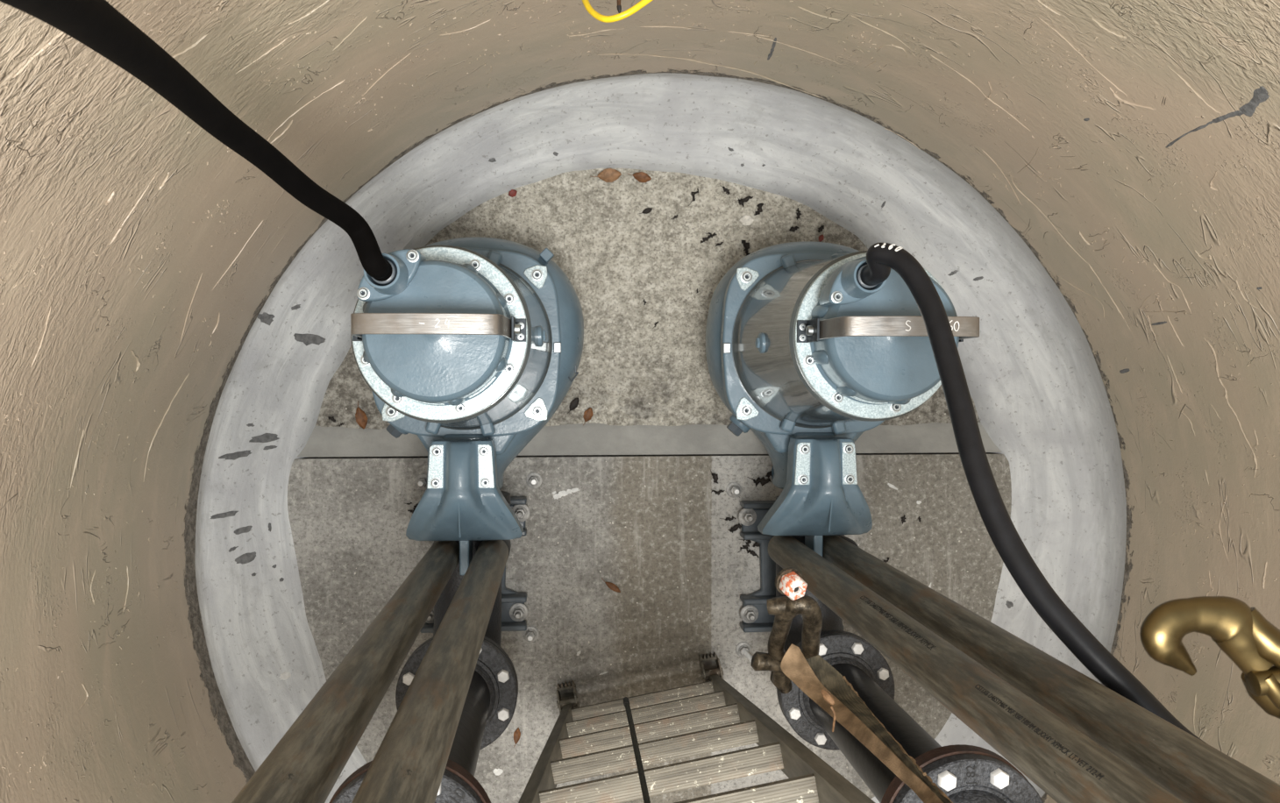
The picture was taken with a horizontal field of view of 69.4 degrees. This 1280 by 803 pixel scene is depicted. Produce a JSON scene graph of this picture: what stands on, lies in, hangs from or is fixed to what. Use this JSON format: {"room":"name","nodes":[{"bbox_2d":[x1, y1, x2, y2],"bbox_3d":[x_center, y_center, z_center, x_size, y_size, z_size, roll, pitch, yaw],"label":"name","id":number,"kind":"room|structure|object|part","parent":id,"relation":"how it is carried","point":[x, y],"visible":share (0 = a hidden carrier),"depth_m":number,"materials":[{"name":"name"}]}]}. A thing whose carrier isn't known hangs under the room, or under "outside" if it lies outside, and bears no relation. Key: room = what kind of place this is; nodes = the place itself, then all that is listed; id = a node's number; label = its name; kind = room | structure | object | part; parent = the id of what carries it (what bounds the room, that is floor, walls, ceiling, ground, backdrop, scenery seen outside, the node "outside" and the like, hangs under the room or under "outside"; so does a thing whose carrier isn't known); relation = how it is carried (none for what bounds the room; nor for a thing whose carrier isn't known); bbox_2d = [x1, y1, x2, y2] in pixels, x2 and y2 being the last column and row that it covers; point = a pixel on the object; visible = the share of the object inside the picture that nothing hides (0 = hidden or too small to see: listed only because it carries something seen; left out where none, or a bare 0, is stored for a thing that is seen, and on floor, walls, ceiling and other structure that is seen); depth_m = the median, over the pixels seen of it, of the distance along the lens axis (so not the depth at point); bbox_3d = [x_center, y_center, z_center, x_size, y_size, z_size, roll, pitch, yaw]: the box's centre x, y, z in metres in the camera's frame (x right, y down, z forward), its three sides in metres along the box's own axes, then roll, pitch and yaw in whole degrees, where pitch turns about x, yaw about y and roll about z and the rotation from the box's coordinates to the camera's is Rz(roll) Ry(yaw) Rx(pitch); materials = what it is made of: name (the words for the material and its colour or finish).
{"room":"sewage pump station","nodes":[
{"label":"sewage pump station","id":0,"kind":"room"},
{"bbox_2d":[616,0,621,13],"bbox_3d":[-0.037,-0.721,1.634,0.009,0.009,0.069,0,91,-5],"label":"stick","id":1,"kind":"object","parent":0,"point":[619,6],"visible":0.9,"depth_m":1.63,"materials":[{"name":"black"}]},
{"bbox_2d":[0,0,1279,802],"bbox_3d":[0.253,0.469,1.288,2.849,3.500,2.847,0,91,-5],"label":"wall","id":2,"kind":"structure","parent":0,"point":[1133,146],"depth_m":2.17,"materials":[{"name":"beige concrete"}]},
{"bbox_2d":[582,0,653,22],"bbox_3d":[-0.013,-0.706,1.559,0.202,0.163,0.187,0,91,-5],"label":"hose","id":3,"kind":"object","parent":2,"relation":"attached to","point":[639,5],"visible":1,"depth_m":1.49,"materials":[{"name":"plastic"}]},
{"bbox_2d":[297,422,1001,456],"bbox_3d":[0.099,0.117,3.074,2.520,0.079,0.118,0,91,-5],"label":"floor step","id":4,"kind":"structure","parent":2,"relation":"attached to","point":[578,438],"depth_m":3.05,"materials":[{"name":"grey concrete"}]},
{"bbox_2d":[195,72,1126,802],"bbox_3d":[0.109,0.430,2.964,2.860,0.355,2.860,31,89,-5],"label":"concrete benching","id":5,"kind":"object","parent":2,"relation":"attached to","point":[1035,385],"depth_m":2.92,"materials":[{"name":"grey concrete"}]},
{"bbox_2d":[313,168,980,457],"bbox_3d":[0.098,-0.329,3.075,2.620,0.013,1.049,0,91,-5],"label":"floor","id":6,"kind":"structure","parent":0,"point":[620,354],"depth_m":3.06,"materials":[{"name":"concrete"}]},
{"bbox_2d":[328,416,335,422],"bbox_3d":[-0.992,0.057,2.983,0.030,0.009,0.017,37,88,-5],"label":"leaf fragment","id":7,"kind":"object","parent":6,"relation":"on","point":[332,417],"visible":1,"depth_m":2.98,"materials":[{"name":"black plant"}]},
{"bbox_2d":[355,400,367,429],"bbox_3d":[-0.903,0.044,2.988,0.038,0.014,0.094,-16,93,-4],"label":"dry leaf","id":8,"kind":"object","parent":6,"relation":"on","point":[360,416],"visible":1,"depth_m":2.99,"materials":[{"name":"brown plant"}]},
{"bbox_2d":[350,237,583,575],"bbox_3d":[-0.441,-0.001,2.410,0.606,1.248,0.943,0,91,-5],"label":"pump","id":9,"kind":"object","parent":6,"relation":"on","point":[470,347],"visible":0.93,"depth_m":2.04,"materials":[{"name":"blue metal"}]},
{"bbox_2d":[0,0,392,281],"bbox_3d":[-0.496,-0.307,1.125,0.244,1.352,0.081,40,88,-5],"label":"power cable","id":10,"kind":"object","parent":9,"relation":"on","point":[96,24],"visible":1,"depth_m":1.10,"materials":[{"name":"black rubber"}]},
{"bbox_2d":[363,252,408,295],"bbox_3d":[-0.508,-0.256,1.850,0.086,0.096,0.086,0,91,-5],"label":"cable gland","id":11,"kind":"object","parent":9,"relation":"on","point":[397,284],"depth_m":1.83,"materials":[{"name":"blue metal"}]},
{"bbox_3d":[-0.425,-0.153,1.898,0.322,0.230,0.041,0,91,-5],"label":"handle","id":12,"kind":"part","parent":9,"relation":"part of","materials":[{"name":"silver metal"}]},
{"bbox_3d":[-0.430,-0.146,1.953,0.314,0.142,0.314,0,91,-5],"label":"lid","id":13,"kind":"part","parent":9,"relation":"part of","materials":[{"name":"blue metal"}]},
{"bbox_3d":[-0.479,0.410,2.547,0.026,0.100,0.120,0,91,-5],"label":"guide blade","id":14,"kind":"part","parent":9,"relation":"part of","materials":[{"name":"metal"}]},
{"bbox_2d":[508,189,517,197],"bbox_3d":[-0.415,-0.678,3.014,0.025,0.007,0.024,14,90,-5],"label":"fragment","id":15,"kind":"object","parent":6,"relation":"on","point":[512,193],"visible":1,"depth_m":3.02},
{"bbox_2d":[567,398,579,413],"bbox_3d":[-0.221,0.015,3.047,0.026,0.012,0.065,33,89,-5],"label":"dry leaf","id":16,"kind":"object","parent":6,"relation":"on","point":[573,404],"visible":1,"depth_m":3.05,"materials":[{"name":"black plant"}]},
{"bbox_2d":[583,407,593,424],"bbox_3d":[-0.173,0.051,3.053,0.030,0.011,0.065,21,89,-5],"label":"dry leaf","id":17,"kind":"object","parent":6,"relation":"on","point":[588,413],"visible":1,"depth_m":3.05,"materials":[{"name":"brown plant"}]},
{"bbox_2d":[591,168,621,182],"bbox_3d":[-0.112,-0.741,3.037,0.102,0.016,0.045,-6,92,-5],"label":"dry leaf","id":18,"kind":"object","parent":6,"relation":"on","point":[608,174],"visible":1,"depth_m":3.04,"materials":[{"name":"brown plant"}]},
{"bbox_2d":[627,171,651,182],"bbox_3d":[-0.003,-0.741,3.047,0.081,0.014,0.035,11,90,-5],"label":"dry leaf","id":19,"kind":"object","parent":6,"relation":"on","point":[641,176],"visible":1,"depth_m":3.05,"materials":[{"name":"brown plant"}]},
{"bbox_2d":[639,207,652,213],"bbox_3d":[0.019,-0.628,3.054,0.047,0.008,0.018,-23,93,-4],"label":"dry leaf","id":20,"kind":"object","parent":6,"relation":"on","point":[646,210],"visible":1,"depth_m":3.06,"materials":[{"name":"black plant"}]},
{"bbox_2d":[322,192,993,768],"bbox_3d":[0.173,0.374,3.065,2.164,0.067,2.054,41,88,-5],"label":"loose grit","id":21,"kind":"object","parent":6,"relation":"on","point":[670,193],"visible":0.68,"depth_m":3.06,"materials":[{"name":"grey gravel"}]},
{"bbox_2d":[688,187,698,206],"bbox_3d":[0.176,-0.679,3.064,0.024,0.012,0.065,26,89,-5],"label":"leaf fragment","id":22,"kind":"object","parent":6,"relation":"on","point":[693,193],"visible":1,"depth_m":3.07,"materials":[{"name":"black plant"}]},
{"bbox_2d":[700,234,711,242],"bbox_3d":[0.218,-0.540,3.071,0.044,0.011,0.017,-22,93,-4],"label":"leaf fragment","id":23,"kind":"object","parent":6,"relation":"on","point":[708,236],"visible":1,"depth_m":3.07,"materials":[{"name":"black plant"}]},
{"bbox_2d":[704,232,717,237],"bbox_3d":[0.236,-0.553,3.074,0.038,0.009,0.020,-3,92,-5],"label":"leaf fragment","id":24,"kind":"object","parent":6,"relation":"on","point":[714,234],"visible":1,"depth_m":3.08,"materials":[{"name":"black plant"}]},
{"bbox_2d":[720,185,730,194],"bbox_3d":[0.283,-0.705,3.074,0.046,0.011,0.021,40,88,-5],"label":"leaf fragment","id":25,"kind":"object","parent":6,"relation":"on","point":[726,190],"visible":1,"depth_m":3.08,"materials":[{"name":"black plant"}]},
{"bbox_2d":[737,197,744,206],"bbox_3d":[0.335,-0.665,3.079,0.018,0.010,0.039,-36,94,-3],"label":"leaf fragment","id":26,"kind":"object","parent":6,"relation":"on","point":[740,202],"visible":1,"depth_m":3.08,"materials":[{"name":"black plant"}]},
{"bbox_2d":[741,240,749,254],"bbox_3d":[0.352,-0.515,3.082,0.028,0.014,0.046,-1,91,-5],"label":"leaf fragment","id":27,"kind":"object","parent":6,"relation":"on","point":[746,245],"visible":1,"depth_m":3.08,"materials":[{"name":"black plant"}]},
{"bbox_2d":[739,195,753,202],"bbox_3d":[0.352,-0.673,3.079,0.050,0.012,0.018,-22,93,-4],"label":"leaf fragment","id":28,"kind":"object","parent":6,"relation":"on","point":[746,199],"visible":1,"depth_m":3.08,"materials":[{"name":"black plant"}]},
{"bbox_2d":[739,215,753,225],"bbox_3d":[0.355,-0.603,3.080,0.038,0.009,0.038,45,88,-4],"label":"fragment","id":29,"kind":"object","parent":6,"relation":"on","point":[745,220],"visible":1,"depth_m":3.08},
{"bbox_2d":[753,203,763,215],"bbox_3d":[0.397,-0.639,3.083,0.024,0.014,0.047,15,90,-5],"label":"leaf fragment","id":30,"kind":"object","parent":6,"relation":"on","point":[759,209],"visible":1,"depth_m":3.08,"materials":[{"name":"black plant"}]},
{"bbox_2d":[788,226,799,232],"bbox_3d":[0.511,-0.575,3.096,0.042,0.011,0.021,-38,94,-3],"label":"leaf fragment","id":31,"kind":"object","parent":6,"relation":"on","point":[792,229],"visible":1,"depth_m":3.10,"materials":[{"name":"black plant"}]},
{"bbox_2d":[796,207,802,220],"bbox_3d":[0.529,-0.628,3.095,0.024,0.010,0.035,-29,94,-4],"label":"leaf fragment","id":32,"kind":"object","parent":6,"relation":"on","point":[798,213],"visible":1,"depth_m":3.10,"materials":[{"name":"black plant"}]},
{"bbox_2d":[817,225,824,232],"bbox_3d":[0.607,-0.580,3.104,0.017,0.009,0.030,40,88,-5],"label":"leaf fragment","id":33,"kind":"object","parent":6,"relation":"on","point":[821,227],"visible":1,"depth_m":3.10,"materials":[{"name":"black plant"}]},
{"bbox_2d":[818,234,824,241],"bbox_3d":[0.608,-0.549,3.105,0.021,0.005,0.021,-23,93,-4],"label":"fragment","id":34,"kind":"object","parent":6,"relation":"on","point":[821,237],"visible":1,"depth_m":3.11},
{"bbox_2d":[705,241,979,556],"bbox_3d":[0.532,-0.003,2.493,0.606,1.248,0.943,0,91,-5],"label":"pump","id":35,"kind":"object","parent":6,"relation":"on","point":[807,357],"visible":0.86,"depth_m":2.33,"materials":[{"name":"blue metal"}]},
{"bbox_3d":[0.494,0.408,2.630,0.026,0.100,0.120,0,91,-5],"label":"guide blade","id":36,"kind":"part","parent":35,"relation":"part of","materials":[{"name":"metal"}]},
{"bbox_2d":[837,258,886,298],"bbox_3d":[0.466,-0.258,1.933,0.086,0.096,0.086,0,91,-5],"label":"cable gland","id":37,"kind":"object","parent":35,"relation":"on","point":[849,283],"depth_m":1.92,"materials":[{"name":"blue metal"}]},
{"bbox_3d":[0.544,-0.148,2.036,0.314,0.142,0.314,0,91,-5],"label":"lid","id":38,"kind":"part","parent":35,"relation":"part of","materials":[{"name":"blue metal"}]},
{"bbox_3d":[0.548,-0.155,1.981,0.322,0.230,0.041,0,91,-5],"label":"handle","id":39,"kind":"part","parent":35,"relation":"part of","materials":[{"name":"silver metal"}]},
{"bbox_2d":[860,242,1206,743],"bbox_3d":[0.649,0.137,1.185,0.134,1.444,0.900,-19,93,-4],"label":"power cable","id":40,"kind":"object","parent":35,"relation":"attached to","point":[880,257],"visible":0.91,"depth_m":1.55,"materials":[{"name":"black rubber"}]},
{"bbox_2d":[287,452,1011,802],"bbox_3d":[0.100,0.953,3.092,2.640,0.102,1.553,0,91,-5],"label":"floor","id":41,"kind":"structure","parent":0,"point":[327,513],"depth_m":3.02,"materials":[{"name":"grey concrete"}]},
{"bbox_2d":[414,474,426,490],"bbox_3d":[-0.692,0.258,2.932,0.052,0.054,0.052,0,91,-5],"label":"bolt","id":42,"kind":"object","parent":41,"relation":"on","point":[421,480],"visible":0.8,"depth_m":2.95,"materials":[{"name":"metal"}]},
{"bbox_2d":[406,490,530,694],"bbox_3d":[-0.506,0.598,2.715,0.350,0.534,0.651,0,91,-5],"label":"discharge elbow","id":43,"kind":"object","parent":41,"relation":"on","point":[509,612],"visible":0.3,"depth_m":2.89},
{"bbox_2d":[231,540,459,802],"bbox_3d":[-0.451,0.455,1.475,0.089,2.270,0.089,0,91,-5],"label":"rail","id":44,"kind":"object","parent":43,"relation":"on","point":[306,764],"visible":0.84,"depth_m":1.32,"materials":[{"name":"metal"}]},
{"bbox_2d":[328,639,517,802],"bbox_3d":[-0.449,0.782,2.047,0.316,0.815,0.316,0,91,-5],"label":"riser pipe","id":45,"kind":"object","parent":43,"relation":"on","point":[490,703],"visible":0.47,"depth_m":2.41,"materials":[{"name":"metal"}]},
{"bbox_2d":[331,768,483,802],"bbox_3d":[-0.359,0.807,0.993,0.310,1.300,0.310,0,91,-5],"label":"pipe","id":46,"kind":"object","parent":45,"relation":"on","point":[452,789],"visible":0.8,"depth_m":1.62,"materials":[{"name":"metal"}]},
{"bbox_2d":[351,540,508,802],"bbox_3d":[-0.320,0.455,1.486,0.089,2.270,0.089,0,91,-5],"label":"rail","id":47,"kind":"object","parent":43,"relation":"on","point":[408,764],"visible":0.9,"depth_m":1.32,"materials":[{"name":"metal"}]},
{"bbox_3d":[-0.528,0.525,2.964,0.320,0.030,0.390,0,91,-5],"label":"plate","id":48,"kind":"part","parent":43,"relation":"part of","materials":[{"name":"blue paint"}]},
{"bbox_3d":[-0.421,0.427,2.677,0.092,0.116,0.092,0,91,-5],"label":"rail seat","id":49,"kind":"part","parent":43,"relation":"part of","materials":[{"name":"black metal"}]},
{"bbox_2d":[513,727,520,747],"bbox_3d":[-0.400,1.090,2.996,0.022,0.010,0.068,10,91,-5],"label":"dry leaf","id":50,"kind":"object","parent":41,"relation":"on","point":[516,734],"visible":1,"depth_m":3.00,"materials":[{"name":"brown plant"}]},
{"bbox_2d":[522,625,538,642],"bbox_3d":[-0.352,0.755,2.973,0.052,0.054,0.052,0,91,-5],"label":"bolt","id":51,"kind":"object","parent":41,"relation":"on","point":[530,635],"visible":0.95,"depth_m":2.99,"materials":[{"name":"metal"}]},
{"bbox_2d":[526,472,541,488],"bbox_3d":[-0.340,0.255,2.962,0.052,0.054,0.052,0,91,-5],"label":"bolt","id":52,"kind":"object","parent":41,"relation":"on","point":[533,480],"visible":1,"depth_m":2.98,"materials":[{"name":"metal"}]},
{"bbox_2d":[601,577,620,592],"bbox_3d":[-0.096,0.599,3.010,0.078,0.011,0.020,34,88,-5],"label":"dry leaf","id":53,"kind":"object","parent":41,"relation":"on","point":[611,586],"visible":1,"depth_m":3.01,"materials":[{"name":"brown plant"}]},
{"bbox_2d":[518,652,874,802],"bbox_3d":[0.047,0.698,1.755,0.540,2.576,0.688,-13,92,-4],"label":"ladder","id":54,"kind":"object","parent":41,"relation":"on","point":[710,715],"visible":1,"depth_m":1.98,"materials":[{"name":"metal"}]},
{"bbox_2d":[623,696,650,802],"bbox_3d":[0.040,0.605,1.019,0.012,1.604,0.012,0,91,-5],"label":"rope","id":55,"kind":"object","parent":54,"relation":"hanging from","point":[626,702],"visible":1,"depth_m":1.55,"materials":[{"name":"black fabric"}]},
{"bbox_2d":[750,567,822,693],"bbox_3d":[0.290,0.457,1.815,0.135,0.180,0.284,0,91,-5],"label":"shackle","id":56,"kind":"object","parent":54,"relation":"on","point":[789,582],"visible":0.91,"depth_m":1.76,"materials":[{"name":"metal"}]},
{"bbox_2d":[775,567,802,595],"bbox_3d":[0.283,0.343,1.764,0.054,0.024,0.054,0,91,-5],"label":"nut","id":57,"kind":"object","parent":56,"relation":"in","point":[787,572],"depth_m":1.75,"materials":[{"name":"metal"}]},
{"bbox_2d":[780,643,952,802],"bbox_3d":[0.383,0.530,0.995,0.130,1.491,0.078,38,88,-5],"label":"strap","id":58,"kind":"object","parent":56,"relation":"on","point":[825,686],"visible":1,"depth_m":1.56,"materials":[{"name":"brown fabric"}]},
{"bbox_2d":[710,469,718,483],"bbox_3d":[0.245,0.245,3.030,0.021,0.013,0.050,-11,92,-5],"label":"leaf fragment","id":59,"kind":"object","parent":41,"relation":"on","point":[714,476],"visible":1,"depth_m":3.03,"materials":[{"name":"black plant"}]},
{"bbox_2d":[711,490,724,495],"bbox_3d":[0.255,0.298,3.032,0.044,0.011,0.017,-2,92,-5],"label":"leaf fragment","id":60,"kind":"object","parent":41,"relation":"on","point":[719,492],"visible":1,"depth_m":3.03,"materials":[{"name":"black plant"}]},
{"bbox_2d":[719,516,736,520],"bbox_3d":[0.289,0.385,3.038,0.052,0.010,0.017,-5,92,-5],"label":"leaf fragment","id":61,"kind":"object","parent":41,"relation":"on","point":[733,517],"visible":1,"depth_m":3.04,"materials":[{"name":"black plant"}]},
{"bbox_2d":[725,482,741,497],"bbox_3d":[0.311,0.292,3.018,0.052,0.054,0.052,0,91,-5],"label":"bolt","id":62,"kind":"object","parent":41,"relation":"on","point":[734,489],"visible":1,"depth_m":3.03,"materials":[{"name":"metal"}]},
{"bbox_2d":[728,523,741,533],"bbox_3d":[0.313,0.417,3.039,0.044,0.013,0.023,-27,93,-4],"label":"leaf fragment","id":63,"kind":"object","parent":41,"relation":"on","point":[735,528],"visible":1,"depth_m":3.04,"materials":[{"name":"black plant"}]},
{"bbox_2d":[735,641,752,662],"bbox_3d":[0.350,0.828,3.016,0.060,0.090,0.064,0,91,-5],"label":"bolt","id":64,"kind":"object","parent":41,"relation":"on","point":[743,649],"visible":0.93,"depth_m":3.05,"materials":[{"name":"metal"}]},
{"bbox_2d":[738,540,751,552],"bbox_3d":[0.345,0.481,3.044,0.024,0.012,0.059,45,88,-4],"label":"leaf fragment","id":65,"kind":"object","parent":41,"relation":"on","point":[750,542],"visible":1,"depth_m":3.05,"materials":[{"name":"black plant"}]},
{"bbox_2d":[746,547,758,557],"bbox_3d":[0.371,0.499,3.046,0.048,0.011,0.017,25,89,-5],"label":"leaf fragment","id":66,"kind":"object","parent":41,"relation":"on","point":[752,552],"visible":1,"depth_m":3.05,"materials":[{"name":"black plant"}]},
{"bbox_2d":[747,476,771,487],"bbox_3d":[0.392,0.264,3.041,0.077,0.017,0.033,-1,91,-5],"label":"leaf fragment","id":67,"kind":"object","parent":41,"relation":"on","point":[763,480],"visible":1,"depth_m":3.04,"materials":[{"name":"black plant"}]},
{"bbox_2d":[765,470,771,477],"bbox_3d":[0.435,0.238,3.045,0.050,0.013,0.028,-23,93,-4],"label":"leaf fragment","id":68,"kind":"object","parent":41,"relation":"on","point":[769,473],"visible":0.52,"depth_m":3.05,"materials":[{"name":"black plant"}]},
{"bbox_2d":[738,495,869,720],"bbox_3d":[0.515,0.618,2.802,0.350,0.534,0.651,0,91,-5],"label":"discharge elbow","id":69,"kind":"object","parent":41,"relation":"on","point":[755,616],"visible":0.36,"depth_m":3.00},
{"bbox_3d":[0.493,0.545,3.052,0.320,0.030,0.390,0,91,-5],"label":"plate","id":70,"kind":"part","parent":69,"relation":"part of","materials":[{"name":"blue paint"}]},
{"bbox_3d":[0.469,0.447,2.753,0.092,0.116,0.092,0,91,-5],"label":"rail seat","id":71,"kind":"part","parent":69,"relation":"part of","materials":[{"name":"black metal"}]},
{"bbox_3d":[0.600,0.447,2.764,0.092,0.116,0.092,0,91,-5],"label":"rail seat","id":72,"kind":"part","parent":69,"relation":"part of","materials":[{"name":"black metal"}]},
{"bbox_2d":[779,632,1028,802],"bbox_3d":[0.572,0.802,2.134,0.316,0.815,0.316,0,91,-5],"label":"riser pipe","id":73,"kind":"object","parent":69,"relation":"on","point":[862,664],"visible":0.61,"depth_m":2.25,"materials":[{"name":"metal"}]},
{"bbox_2d":[893,753,1043,802],"bbox_3d":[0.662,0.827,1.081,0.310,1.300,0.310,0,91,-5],"label":"flange","id":74,"kind":"object","parent":73,"relation":"on","point":[963,778],"visible":0.99,"depth_m":1.70,"materials":[{"name":"paint"}]},
{"bbox_2d":[768,535,1184,802],"bbox_3d":[0.510,0.453,1.557,0.089,2.270,0.089,4,91,-5],"label":"rail","id":75,"kind":"object","parent":69,"relation":"on","point":[1063,762],"visible":1,"depth_m":1.34,"materials":[{"name":"metal"}]},
{"bbox_2d":[822,535,1279,802],"bbox_3d":[0.645,0.453,1.569,0.089,2.270,0.089,0,91,-5],"label":"rail","id":76,"kind":"object","parent":69,"relation":"on","point":[1189,768],"visible":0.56,"depth_m":1.34,"materials":[{"name":"metal"}]},
{"bbox_2d":[900,514,906,523],"bbox_3d":[0.879,0.393,3.088,0.022,0.009,0.022,-32,94,-3],"label":"leaf fragment","id":77,"kind":"object","parent":41,"relation":"on","point":[904,517],"visible":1,"depth_m":3.09,"materials":[{"name":"black plant"}]},
{"bbox_2d":[1139,596,1279,718],"bbox_3d":[0.493,0.202,0.578,0.149,0.383,0.074,25,89,-5],"label":"hook","id":78,"kind":"object","parent":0,"point":[1240,630],"visible":1,"depth_m":0.74,"materials":[{"name":"yellow metal"}]}
]}

